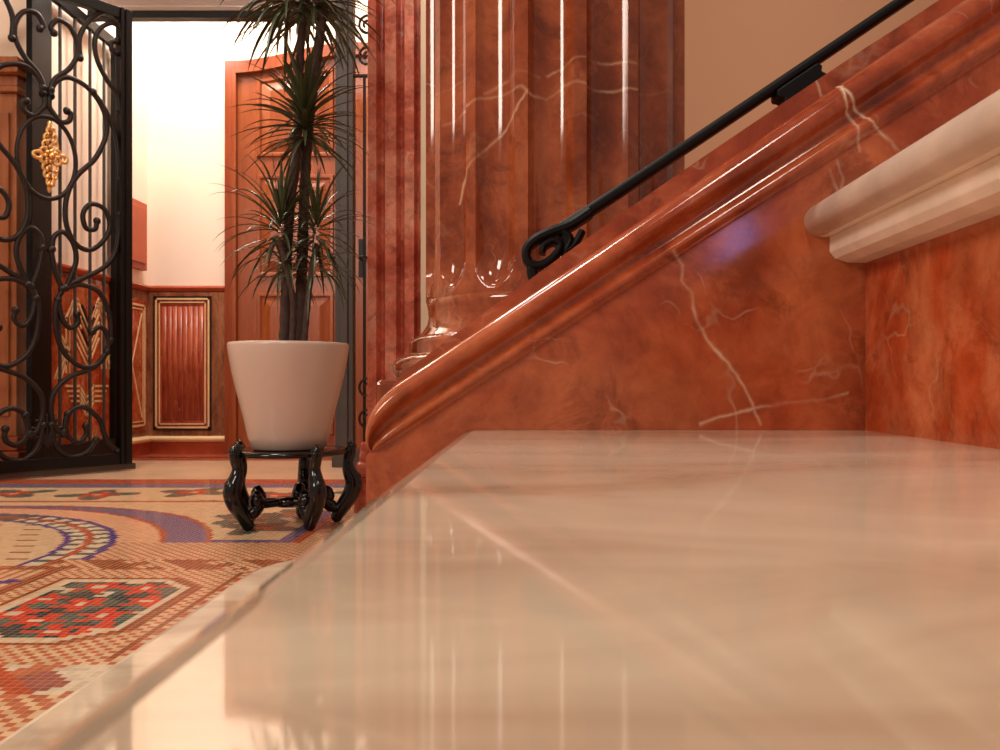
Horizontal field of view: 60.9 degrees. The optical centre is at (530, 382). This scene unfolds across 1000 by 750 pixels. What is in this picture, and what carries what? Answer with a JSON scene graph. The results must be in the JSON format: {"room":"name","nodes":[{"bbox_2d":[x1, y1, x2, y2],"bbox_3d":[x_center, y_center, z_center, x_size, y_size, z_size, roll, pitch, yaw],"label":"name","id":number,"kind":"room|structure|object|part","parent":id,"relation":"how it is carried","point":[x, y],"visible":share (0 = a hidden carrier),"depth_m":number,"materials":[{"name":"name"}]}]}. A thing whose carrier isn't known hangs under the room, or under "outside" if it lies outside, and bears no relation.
{"room":"historic interior","nodes":[
{"label":"historic interior","id":0,"kind":"room"},
{"bbox_2d":[0,0,6,55],"bbox_3d":[-2.385,-1.226,3.560,0.470,3.200,0.120,0,0,0],"label":"wall","id":1,"kind":"structure","parent":0,"point":[3,10],"depth_m":3.50,"materials":[{"name":"white paint"}]},
{"bbox_2d":[7,0,147,284],"bbox_3d":[-2.090,-1.226,3.995,0.120,3.200,1.010,0,0,0],"label":"wall","id":2,"kind":"structure","parent":0,"point":[139,29],"depth_m":3.94,"materials":[{"name":"white paint"}]},
{"bbox_2d":[52,275,110,445],"bbox_3d":[-2.014,-0.096,3.813,0.009,0.720,0.586,0,0,0],"label":"wainscot panel","id":3,"kind":"object","parent":2,"relation":"attached to","point":[82,293],"visible":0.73,"depth_m":3.81,"materials":[{"name":"reddish-brown polished wood"},{"name":"gold inlay"}]},
{"bbox_2d":[52,272,147,444],"bbox_3d":[-2.024,-0.097,3.990,0.012,0.762,0.980,0,0,0],"label":"trim","id":4,"kind":"structure","parent":2,"relation":"attached to","point":[136,294],"depth_m":4.33,"materials":[{"name":"reddish-brown polished wood"},{"name":"gold inlay"}]},
{"bbox_2d":[132,198,146,270],"bbox_3d":[-2.007,-0.756,4.285,0.045,0.346,0.270,0,0,0],"label":"picture","id":5,"kind":"object","parent":2,"relation":"attached to","point":[139,209],"visible":0.56,"depth_m":4.31,"materials":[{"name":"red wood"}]},
{"bbox_2d":[132,299,146,430],"bbox_3d":[-2.014,-0.091,4.287,0.008,0.670,0.335,0,0,0],"label":"wainscot panel","id":6,"kind":"object","parent":2,"relation":"attached to","point":[139,308],"visible":0.52,"depth_m":4.37,"materials":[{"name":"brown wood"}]},
{"bbox_2d":[56,262,224,291],"bbox_3d":[-1.819,-0.496,4.000,0.423,0.036,1.000,0,0,0],"label":"trim","id":7,"kind":"structure","parent":2,"relation":"attached to","point":[65,268],"depth_m":4.47,"materials":[{"name":"red reddish-brown polished wood"}]},
{"bbox_2d":[132,442,224,457],"bbox_3d":[-1.819,0.339,4.000,0.423,0.070,1.000,0,0,0],"label":"baseboard","id":8,"kind":"structure","parent":2,"relation":"attached to","point":[147,448],"depth_m":4.47,"materials":[{"name":"red stone"}]},
{"bbox_2d":[132,436,224,444],"bbox_3d":[-1.819,0.292,4.000,0.423,0.032,1.000,0,0,0],"label":"trim","id":9,"kind":"structure","parent":2,"relation":"attached to","point":[143,439],"depth_m":4.46,"materials":[{"name":"beige wood"}]},
{"bbox_2d":[0,454,356,740],"bbox_3d":[0.000,0.374,1.700,6.000,0.001,5.800,0,0,0],"label":"floor","id":10,"kind":"structure","parent":0,"point":[95,566],"depth_m":1.85,"materials":[{"name":"tile"}]},
{"bbox_2d":[0,56,25,460],"bbox_3d":[-2.255,-0.460,3.429,0.450,1.668,0.138,0,0,0],"label":"wooden pillar","id":11,"kind":"structure","parent":10,"relation":"on","point":[12,79],"depth_m":3.42,"materials":[{"name":"brown wood"}]},
{"bbox_2d":[0,0,135,479],"bbox_3d":[-1.909,-0.611,3.383,0.074,1.960,0.694,0,0,37],"label":"gate","id":12,"kind":"object","parent":10,"relation":"on","point":[121,459],"visible":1,"depth_m":3.46,"materials":[{"name":"black metal"}]},
{"bbox_2d":[87,0,367,466],"bbox_3d":[-1.225,-1.126,3.800,1.500,3.000,0.080,0,0,0],"label":"door frame","id":13,"kind":"structure","parent":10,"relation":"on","point":[142,10],"depth_m":3.78,"materials":[{"name":"black metal"}]},
{"bbox_2d":[26,0,115,458],"bbox_3d":[-1.995,-0.651,3.752,0.024,1.990,0.748,0,0,0],"label":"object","id":14,"kind":"object","parent":13,"relation":"attached to","point":[38,45],"visible":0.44,"depth_m":3.51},
{"bbox_3d":[-0.832,-1.126,3.804,0.080,3.000,0.072,0,0,0],"label":"post","id":15,"kind":"part","parent":13,"relation":"part of","materials":[{"name":"grey paint"}]},
{"bbox_3d":[-0.678,0.337,3.795,0.407,0.075,0.070,0,0,0],"label":"sill plate","id":16,"kind":"part","parent":13,"relation":"part of","materials":[{"name":"grey paint"}]},
{"bbox_2d":[223,440,361,530],"bbox_3d":[-0.640,0.265,2.268,0.364,0.221,0.346,0,0,0],"label":"plant stand","id":17,"kind":"object","parent":10,"relation":"on","point":[311,495],"visible":0.97,"depth_m":2.15,"materials":[{"name":"black paint"}]},
{"bbox_3d":[-0.723,0.265,2.145,0.044,0.221,0.114,0,0,38],"label":"leg","id":18,"kind":"part","parent":17,"relation":"part of","materials":[{"name":"black paint"}]},
{"bbox_3d":[-0.766,0.265,2.296,0.114,0.221,0.044,0,0,20],"label":"leg","id":19,"kind":"part","parent":17,"relation":"part of","materials":[{"name":"black paint"}]},
{"bbox_2d":[209,0,392,450],"bbox_3d":[-0.625,-0.589,2.254,0.468,1.525,0.515,0,0,32],"label":"dracaena","id":20,"kind":"object","parent":17,"relation":"on","point":[288,388],"visible":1,"depth_m":2.21,"materials":[{"name":"green plant"}]},
{"bbox_3d":[-0.637,-0.223,2.220,0.050,0.304,0.018,0,0,0],"label":"stem","id":21,"kind":"part","parent":20,"relation":"part of","materials":[{"name":"plant"}]},
{"bbox_3d":[-0.631,-0.536,2.250,0.075,0.930,0.030,0,0,0],"label":"stem","id":22,"kind":"part","parent":20,"relation":"part of","materials":[{"name":"plant"}]},
{"bbox_3d":[-0.578,-0.217,2.230,0.052,0.293,0.018,0,0,0],"label":"stem","id":23,"kind":"part","parent":20,"relation":"part of","materials":[{"name":"plant"}]},
{"bbox_3d":[-0.592,-0.550,2.280,0.097,0.956,0.033,0,0,0],"label":"stem","id":24,"kind":"part","parent":20,"relation":"part of","materials":[{"name":"plant"}]},
{"bbox_3d":[-0.641,0.265,2.384,0.044,0.221,0.114,0,0,0],"label":"leg","id":25,"kind":"part","parent":17,"relation":"part of","materials":[{"name":"black paint"}]},
{"bbox_3d":[-0.555,0.265,2.148,0.044,0.221,0.114,0,0,-40],"label":"leg","id":26,"kind":"part","parent":17,"relation":"part of","materials":[{"name":"black paint"}]},
{"bbox_3d":[-0.513,0.265,2.291,0.114,0.221,0.044,0,0,-18],"label":"leg","id":27,"kind":"part","parent":17,"relation":"part of","materials":[{"name":"black paint"}]},
{"bbox_2d":[0,89,999,749],"bbox_3d":[0.155,0.123,0.142,0.930,0.502,1.785,0,0,0],"label":"staircase","id":28,"kind":"structure","parent":10,"relation":"on","point":[515,589],"depth_m":0.15,"materials":[{"name":"beige stone"}]},
{"bbox_2d":[365,0,999,505],"bbox_3d":[0.186,-0.106,0.690,0.613,0.618,0.172,0,0,0],"label":"wall","id":29,"kind":"structure","parent":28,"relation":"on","point":[710,302],"depth_m":0.61,"materials":[{"name":"red stone"}]},
{"bbox_2d":[521,0,913,279],"bbox_3d":[0.225,-0.249,0.700,0.466,0.332,0.024,0,0,0],"label":"handrail","id":30,"kind":"object","parent":29,"relation":"attached to","point":[559,236],"visible":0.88,"depth_m":0.69,"materials":[{"name":"black metal"}]},
{"bbox_3d":[0.417,-0.096,-0.070,0.406,0.018,1.361,0,0,0],"label":"nosing moulding","id":31,"kind":"part","parent":28,"relation":"part of","materials":[{"name":"white stone"}]},
{"bbox_2d":[376,0,684,403],"bbox_3d":[0.036,-1.226,1.260,0.490,3.200,0.490,0,0,0],"label":"fluted column","id":32,"kind":"structure","parent":10,"relation":"on","point":[536,110],"depth_m":1.10,"materials":[{"name":"red stone"}]},
{"bbox_2d":[148,0,367,285],"bbox_3d":[-1.000,-1.226,4.560,3.200,3.200,0.120,0,0,0],"label":"wall","id":33,"kind":"structure","parent":0,"point":[186,64],"depth_m":4.50,"materials":[{"name":"white paint"}]},
{"bbox_2d":[153,296,211,429],"bbox_3d":[-1.834,-0.105,4.475,0.306,0.705,0.010,0,0,0],"label":"wainscot panel","id":34,"kind":"object","parent":33,"relation":"attached to","point":[182,325],"visible":1,"depth_m":4.47,"materials":[{"name":"reddish-brown polished wood"},{"name":"gold inlay"}]},
{"bbox_2d":[148,292,224,435],"bbox_3d":[-1.819,-0.097,4.490,0.423,0.762,0.020,0,0,0],"label":"trim","id":35,"kind":"structure","parent":33,"relation":"attached to","point":[218,298],"depth_m":4.48,"materials":[{"name":"brown wood"}]},
{"bbox_2d":[225,42,367,453],"bbox_3d":[-0.930,-0.706,4.456,1.348,2.160,0.087,0,0,0],"label":"door","id":36,"kind":"structure","parent":33,"relation":"in","point":[249,320],"depth_m":4.47,"materials":[{"name":"brown wood"}]},
{"bbox_3d":[-0.848,-0.656,4.441,0.117,0.200,0.057,0,0,0],"label":"handle","id":37,"kind":"part","parent":36,"relation":"part of","materials":[{"name":"metal"}]},
{"bbox_2d":[227,340,348,450],"bbox_3d":[-0.641,0.034,2.250,0.311,0.278,0.311,0,0,0],"label":"pot","id":38,"kind":"object","parent":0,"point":[288,391],"depth_m":2.14,"materials":[{"name":"beige ceramic"}]},
{"bbox_2d":[685,0,937,168],"bbox_3d":[1.069,-1.226,2.620,3.063,3.200,0.120,0,0,0],"label":"wall","id":39,"kind":"structure","parent":0,"point":[734,49],"depth_m":2.56,"materials":[{"name":"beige paint"}]},
{"bbox_2d":[354,0,420,512],"bbox_3d":[-0.404,-1.176,2.504,0.217,3.100,0.112,0,0,0],"label":"pilaster","id":40,"kind":"object","parent":39,"relation":"attached to","point":[394,87],"visible":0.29,"depth_m":2.50,"materials":[{"name":"red stone"}]},
{"bbox_2d":[421,0,428,332],"bbox_3d":[-0.308,-1.126,2.529,0.033,3.000,0.062,0,0,0],"label":"trim","id":41,"kind":"structure","parent":39,"relation":"attached to","point":[424,310],"depth_m":2.50,"materials":[{"name":"beige stone"}]}
]}

